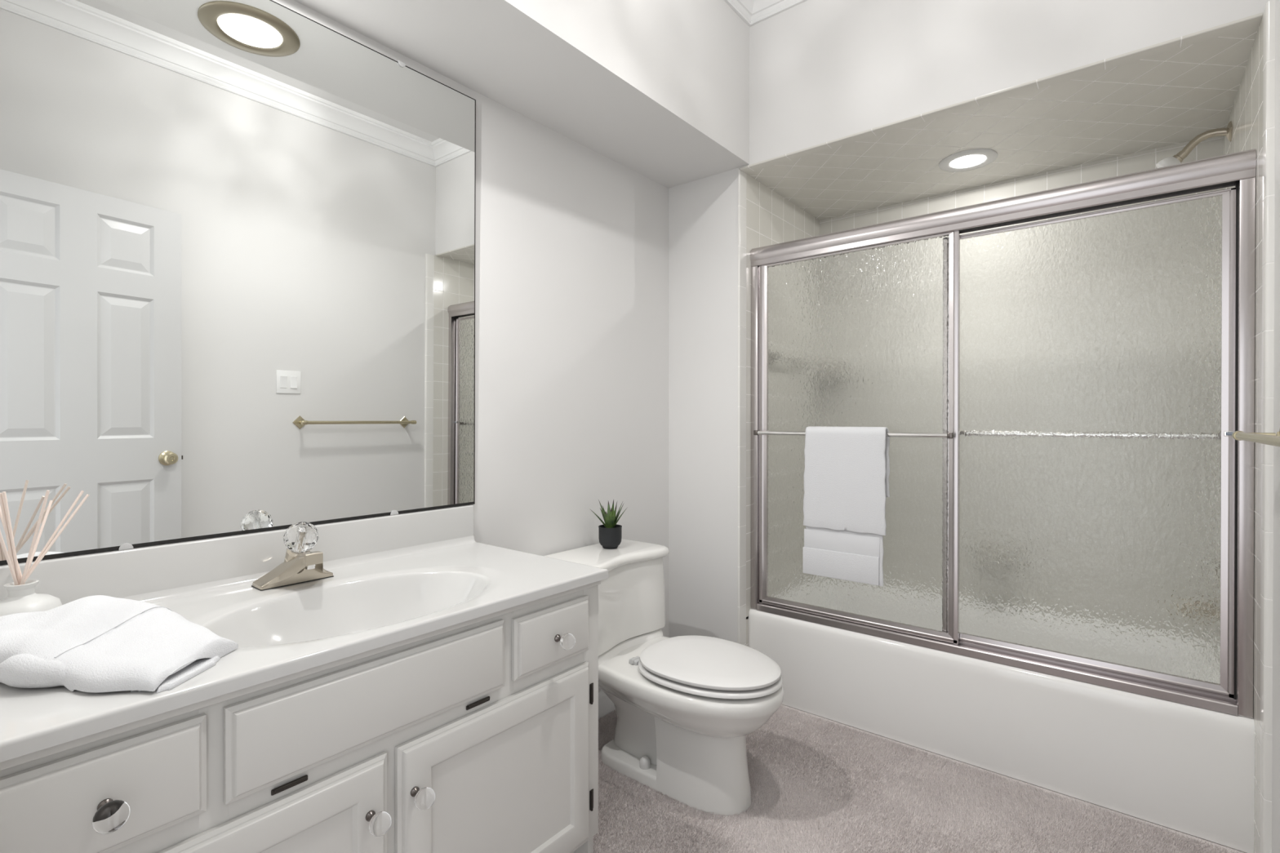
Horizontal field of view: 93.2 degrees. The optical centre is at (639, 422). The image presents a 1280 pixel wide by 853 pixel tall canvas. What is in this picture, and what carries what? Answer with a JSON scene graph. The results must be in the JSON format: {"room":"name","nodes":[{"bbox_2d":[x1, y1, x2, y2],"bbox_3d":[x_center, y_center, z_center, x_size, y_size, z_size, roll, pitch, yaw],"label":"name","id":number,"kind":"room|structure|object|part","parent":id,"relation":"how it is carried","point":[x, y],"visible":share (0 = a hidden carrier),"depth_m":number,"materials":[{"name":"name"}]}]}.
{"room":"bathroom","nodes":[
{"label":"bathroom","id":0,"kind":"room"},
{"bbox_2d":[0,0,668,691],"bbox_3d":[-0.639,-0.280,1.854,0.100,2.875,2.320,0,0,39],"label":"wall","id":1,"kind":"structure","parent":0,"point":[571,241],"depth_m":2.22,"materials":[{"name":"white paint"}]},
{"bbox_2d":[0,505,473,604],"bbox_3d":[-0.892,0.329,1.448,0.019,0.134,1.162,0,0,39],"label":"backsplash","id":2,"kind":"structure","parent":1,"relation":"attached to","point":[117,574],"depth_m":1.36,"materials":[{"name":"stone"}]},
{"bbox_2d":[0,0,475,564],"bbox_3d":[-0.889,-0.377,1.451,0.017,1.276,1.174,0,0,39],"label":"vanity mirror","id":3,"kind":"object","parent":1,"relation":"attached to","point":[237,237],"visible":1,"depth_m":1.37,"materials":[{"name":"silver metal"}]},
{"bbox_2d":[598,690,615,719],"bbox_3d":[-0.066,1.106,2.207,0.354,0.100,1.060,0,0,39],"label":"baseboard","id":4,"kind":"structure","parent":1,"relation":"attached to","point":[606,706],"depth_m":2.38,"materials":[{"name":"white paint"}]},
{"bbox_2d":[294,0,749,188],"bbox_3d":[-0.410,-1.382,1.729,0.406,0.670,2.220,0,0,39],"label":"soffit","id":5,"kind":"structure","parent":0,"point":[659,89],"depth_m":1.94,"materials":[{"name":"white paint"}]},
{"bbox_2d":[746,173,819,619],"bbox_3d":[0.684,-0.107,2.837,0.006,1.870,0.769,0,0,39],"label":"wall","id":6,"kind":"structure","parent":0,"point":[771,219],"depth_m":2.60,"materials":[{"name":"paint"}]},
{"bbox_2d":[737,168,746,645],"bbox_3d":[0.424,0.057,2.517,0.009,2.195,0.054,0,0,39],"label":"trim","id":7,"kind":"structure","parent":6,"relation":"attached to","point":[741,175],"depth_m":2.51,"materials":[{"name":"paint"}]},
{"bbox_2d":[746,617,748,646],"bbox_3d":[0.450,0.987,2.552,0.006,0.335,0.024,0,0,39],"label":"trim","id":8,"kind":"structure","parent":6,"relation":"attached to","point":[747,620],"depth_m":2.55,"materials":[{"name":"tile"}]},
{"bbox_2d":[593,704,1245,852],"bbox_3d":[-0.175,1.186,0.854,1.887,0.050,3.500,0,0,39],"label":"floor","id":9,"kind":"structure","parent":0,"point":[1197,838],"depth_m":1.79,"materials":[{"name":"grey carpet"}]},
{"bbox_2d":[0,580,600,852],"bbox_3d":[-0.656,0.778,1.255,0.628,0.762,1.155,0,0,39],"label":"vanity cabinet","id":10,"kind":"object","parent":9,"relation":"on","point":[480,735],"visible":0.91,"depth_m":1.06,"materials":[{"name":"paint"}]},
{"bbox_3d":[-0.705,0.498,0.793,0.019,0.141,0.232,0,0,39],"label":"drawer","id":11,"kind":"part","parent":10,"relation":"part of","materials":[{"name":"paint"}]},
{"bbox_3d":[-0.689,0.500,0.783,0.020,0.017,0.017,0,0,39],"label":"knob","id":12,"kind":"part","parent":10,"relation":"part of","materials":[{"name":"grey metal"}]},
{"bbox_3d":[-0.618,0.821,0.902,0.019,0.439,0.508,0,0,39],"label":"door","id":13,"kind":"part","parent":10,"relation":"part of","materials":[{"name":"paint"}]},
{"bbox_3d":[-0.460,0.406,1.105,0.008,0.018,1.137,0,0,39],"label":"moulding","id":14,"kind":"part","parent":10,"relation":"part of","materials":[{"name":"paint"}]},
{"bbox_2d":[0,505,608,762],"bbox_3d":[-0.673,0.388,1.271,0.583,0.250,1.162,0,0,39],"label":"countertop","id":15,"kind":"structure","parent":10,"relation":"on","point":[397,578],"depth_m":1.31,"materials":[{"name":"stone"}]},
{"bbox_2d":[0,490,89,616],"bbox_3d":[-1.075,0.246,1.061,0.104,0.256,0.140,0,0,-4],"label":"reed diffuser","id":16,"kind":"object","parent":15,"relation":"on","point":[22,597],"visible":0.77,"depth_m":1.05,"materials":[{"name":"ceramic"},{"name":"wood"}]},
{"bbox_2d":[0,579,62,616],"bbox_3d":[-1.074,0.327,1.052,0.104,0.096,0.104,0,0,39],"label":"bottle","id":17,"kind":"object","parent":16,"relation":"attached to","point":[22,597],"depth_m":1.04,"materials":[{"name":"white ceramic"}]},
{"bbox_2d":[0,595,238,693],"bbox_3d":[-0.861,0.335,0.971,0.409,0.080,0.270,0,0,2],"label":"folded towel","id":18,"kind":"object","parent":15,"relation":"on","point":[97,643],"visible":1,"depth_m":0.91,"materials":[{"name":"white fabric"}]},
{"bbox_2d":[251,521,333,591],"bbox_3d":[-0.781,0.302,1.395,0.141,0.148,0.158,0,0,39],"label":"faucet","id":19,"kind":"object","parent":15,"relation":"on","point":[300,565],"visible":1,"depth_m":1.36,"materials":[{"name":"silver metal"}]},
{"bbox_3d":[-0.780,0.332,1.395,0.140,0.080,0.157,0,0,39],"label":"spout","id":20,"kind":"part","parent":19,"relation":"part of","materials":[{"name":"silver metal"}]},
{"bbox_3d":[-0.776,0.264,1.387,0.071,0.072,0.070,0,0,39],"label":"handle","id":21,"kind":"part","parent":19,"relation":"part of","materials":[{"name":"clear glass"}]},
{"bbox_3d":[-0.454,0.498,1.103,0.019,0.144,0.517,0,0,39],"label":"false drawer","id":22,"kind":"part","parent":10,"relation":"part of","materials":[{"name":"paint"}]},
{"bbox_3d":[-0.467,0.692,1.058,0.020,0.017,0.017,0,0,39],"label":"knob","id":23,"kind":"part","parent":10,"relation":"part of","materials":[{"name":"grey metal"}]},
{"bbox_3d":[-0.414,0.689,1.124,0.020,0.017,0.017,0,0,39],"label":"knob","id":24,"kind":"part","parent":10,"relation":"part of","materials":[{"name":"grey metal"}]},
{"bbox_3d":[-0.286,0.819,1.312,0.019,0.439,0.507,0,0,39],"label":"door","id":25,"kind":"part","parent":10,"relation":"part of","materials":[{"name":"paint"}]},
{"bbox_3d":[-0.201,0.499,1.416,0.019,0.135,0.235,0,0,39],"label":"drawer","id":26,"kind":"part","parent":10,"relation":"part of","materials":[{"name":"paint"}]},
{"bbox_3d":[-0.186,0.503,1.405,0.020,0.017,0.017,0,0,39],"label":"knob","id":27,"kind":"part","parent":10,"relation":"part of","materials":[{"name":"grey metal"}]},
{"bbox_2d":[544,538,783,815],"bbox_3d":[0.083,0.811,2.001,0.816,0.690,0.498,0,0,39],"label":"toilet","id":28,"kind":"object","parent":9,"relation":"on","point":[686,707],"visible":0.94,"depth_m":1.87,"materials":[{"name":"white ceramic"}]},
{"bbox_3d":[-0.129,0.482,2.171,0.271,0.033,0.498,0,0,39],"label":"tank lid","id":29,"kind":"part","parent":28,"relation":"part of","materials":[{"name":"white ceramic"}]},
{"bbox_2d":[589,499,626,549],"bbox_3d":[-0.111,0.375,2.242,0.116,0.177,0.097,0,0,39],"label":"aloe","id":30,"kind":"object","parent":28,"relation":"on","point":[610,534],"visible":1,"depth_m":2.22,"materials":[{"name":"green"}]},
{"bbox_2d":[598,524,622,549],"bbox_3d":[-0.110,0.424,2.243,0.087,0.079,0.087,0,0,39],"label":"pot","id":31,"kind":"object","parent":30,"relation":"attached to","point":[610,535],"depth_m":2.21,"materials":[{"name":"black ceramic"}]},
{"bbox_3d":[-0.124,0.646,2.168,0.270,0.294,0.440,0,0,39],"label":"tank","id":32,"kind":"part","parent":28,"relation":"part of","materials":[{"name":"white ceramic"}]},
{"bbox_3d":[0.221,0.769,1.890,0.456,0.017,0.368,0,0,39],"label":"seat","id":33,"kind":"part","parent":28,"relation":"part of","materials":[{"name":"white plastic"}]},
{"bbox_3d":[0.221,0.745,1.890,0.448,0.018,0.360,0,0,39],"label":"seat lid","id":34,"kind":"part","parent":28,"relation":"part of","materials":[{"name":"white plastic"}]},
{"bbox_2d":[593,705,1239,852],"bbox_3d":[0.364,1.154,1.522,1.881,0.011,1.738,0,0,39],"label":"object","id":35,"kind":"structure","parent":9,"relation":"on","point":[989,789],"depth_m":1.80,"materials":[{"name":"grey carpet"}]},
{"bbox_2d":[748,608,1254,852],"bbox_3d":[1.281,0.973,2.374,1.518,0.362,0.752,0,0,39],"label":"bathtub","id":36,"kind":"object","parent":9,"relation":"on","point":[1189,770],"visible":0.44,"depth_m":1.92,"materials":[{"name":"white ceramic"}]},
{"bbox_2d":[750,148,1256,718],"bbox_3d":[1.074,0.029,2.115,1.510,1.528,0.156,0,0,37],"label":"shower enclosure","id":37,"kind":"object","parent":36,"relation":"on","point":[1061,402],"visible":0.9,"depth_m":1.95,"materials":[{"name":"clear glass"}]},
{"bbox_2d":[803,426,889,586],"bbox_3d":[0.770,0.303,2.274,0.315,0.573,0.058,0,0,39],"label":"towel","id":38,"kind":"object","parent":37,"relation":"hanging from","point":[846,471],"visible":0.99,"depth_m":2.25,"materials":[{"name":"white fabric"}]},
{"bbox_3d":[0.802,0.045,2.322,0.720,1.406,0.004,0,0,39],"label":"glass pane","id":39,"kind":"part","parent":37,"relation":"part of","materials":[{"name":"white"}]},
{"bbox_3d":[0.801,0.050,2.321,0.760,1.426,0.018,0,0,39],"label":"sliding panel","id":40,"kind":"part","parent":37,"relation":"part of","materials":[{"name":"clear glass"}]},
{"bbox_3d":[1.071,-0.696,2.107,1.509,0.078,0.062,0,0,39],"label":"header rail","id":41,"kind":"part","parent":37,"relation":"part of","materials":[{"name":"silver metal"}]},
{"bbox_3d":[1.357,0.054,1.902,0.700,1.388,0.004,0,0,39],"label":"glass pane","id":42,"kind":"part","parent":37,"relation":"part of","materials":[{"name":"white"}]},
{"bbox_3d":[1.357,0.058,1.901,0.740,1.409,0.018,0,0,39],"label":"sliding panel","id":43,"kind":"part","parent":37,"relation":"part of","materials":[{"name":"clear glass"}]},
{"bbox_3d":[1.625,0.032,1.669,0.023,0.014,0.006,0,0,39],"label":"clamp plate","id":44,"kind":"part","parent":37,"relation":"part of","materials":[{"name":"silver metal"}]},
{"bbox_2d":[668,0,1270,643],"bbox_3d":[1.114,-0.283,2.519,1.987,2.875,0.920,0,0,39],"label":"wall","id":45,"kind":"structure","parent":0,"point":[821,71],"depth_m":2.35,"materials":[{"name":"white paint"}]},
{"bbox_2d":[724,0,807,26],"bbox_3d":[0.323,-1.659,1.134,1.481,0.112,2.220,0,0,39],"label":"trim","id":46,"kind":"structure","parent":45,"relation":"attached to","point":[752,12],"depth_m":2.39,"materials":[{"name":"white paint"}]},
{"bbox_2d":[739,12,1262,173],"bbox_3d":[1.012,-1.041,2.033,1.509,0.008,0.048,0,0,39],"label":"trim","id":47,"kind":"structure","parent":45,"relation":"attached to","point":[1253,20],"depth_m":1.86,"materials":[{"name":"tile"}]},
{"bbox_2d":[746,25,1258,220],"bbox_3d":[1.271,-1.043,2.353,1.510,0.006,0.775,0,0,39],"label":"ceiling","id":48,"kind":"structure","parent":0,"point":[1180,95],"depth_m":2.18,"materials":[{"name":"tile"}]},
{"bbox_2d":[938,148,997,172],"bbox_3d":[1.301,-1.036,2.403,0.206,0.008,0.206,0,0,39],"label":"recessed light","id":49,"kind":"object","parent":48,"relation":"in","point":[971,159],"visible":1,"depth_m":2.39,"materials":[{"name":"white plastic"}]},
{"bbox_2d":[819,136,1223,235],"bbox_3d":[1.534,-0.109,2.675,1.530,1.876,0.050,0,0,39],"label":"wall","id":50,"kind":"structure","parent":0,"point":[1145,160],"depth_m":2.55,"materials":[{"name":"tile"}]},
{"bbox_2d":[1223,0,1279,852],"bbox_3d":[1.190,-0.277,0.966,0.114,2.875,3.240,0,0,39],"label":"wall","id":51,"kind":"structure","parent":0,"point":[1246,116],"depth_m":1.55,"materials":[{"name":"paint"}]},
{"bbox_2d":[1155,120,1232,168],"bbox_3d":[1.889,-0.928,2.069,0.192,0.146,0.068,0,0,39],"label":"shower fixture","id":52,"kind":"object","parent":51,"relation":"attached to","point":[1178,158],"visible":0.78,"depth_m":2.06,"materials":[{"name":"silver metal"}]},
{"bbox_3d":[1.913,-0.950,2.050,0.128,0.071,0.026,0,0,39],"label":"arm","id":53,"kind":"part","parent":52,"relation":"part of","materials":[{"name":"silver metal"}]},
{"bbox_2d":[1231,429,1279,447],"bbox_3d":[1.242,0.033,1.166,0.083,0.074,0.679,0,0,39],"label":"brass towel bar","id":54,"kind":"object","parent":51,"relation":"attached to","point":[1267,438],"visible":1,"depth_m":1.22,"materials":[{"name":"beige"}]},
{"bbox_2d":[1259,0,1275,852],"bbox_3d":[1.563,0.062,1.509,0.015,2.193,0.052,0,0,39],"label":"trim","id":55,"kind":"structure","parent":51,"relation":"attached to","point":[1268,14],"depth_m":1.49,"materials":[{"name":"paint"}]}
]}

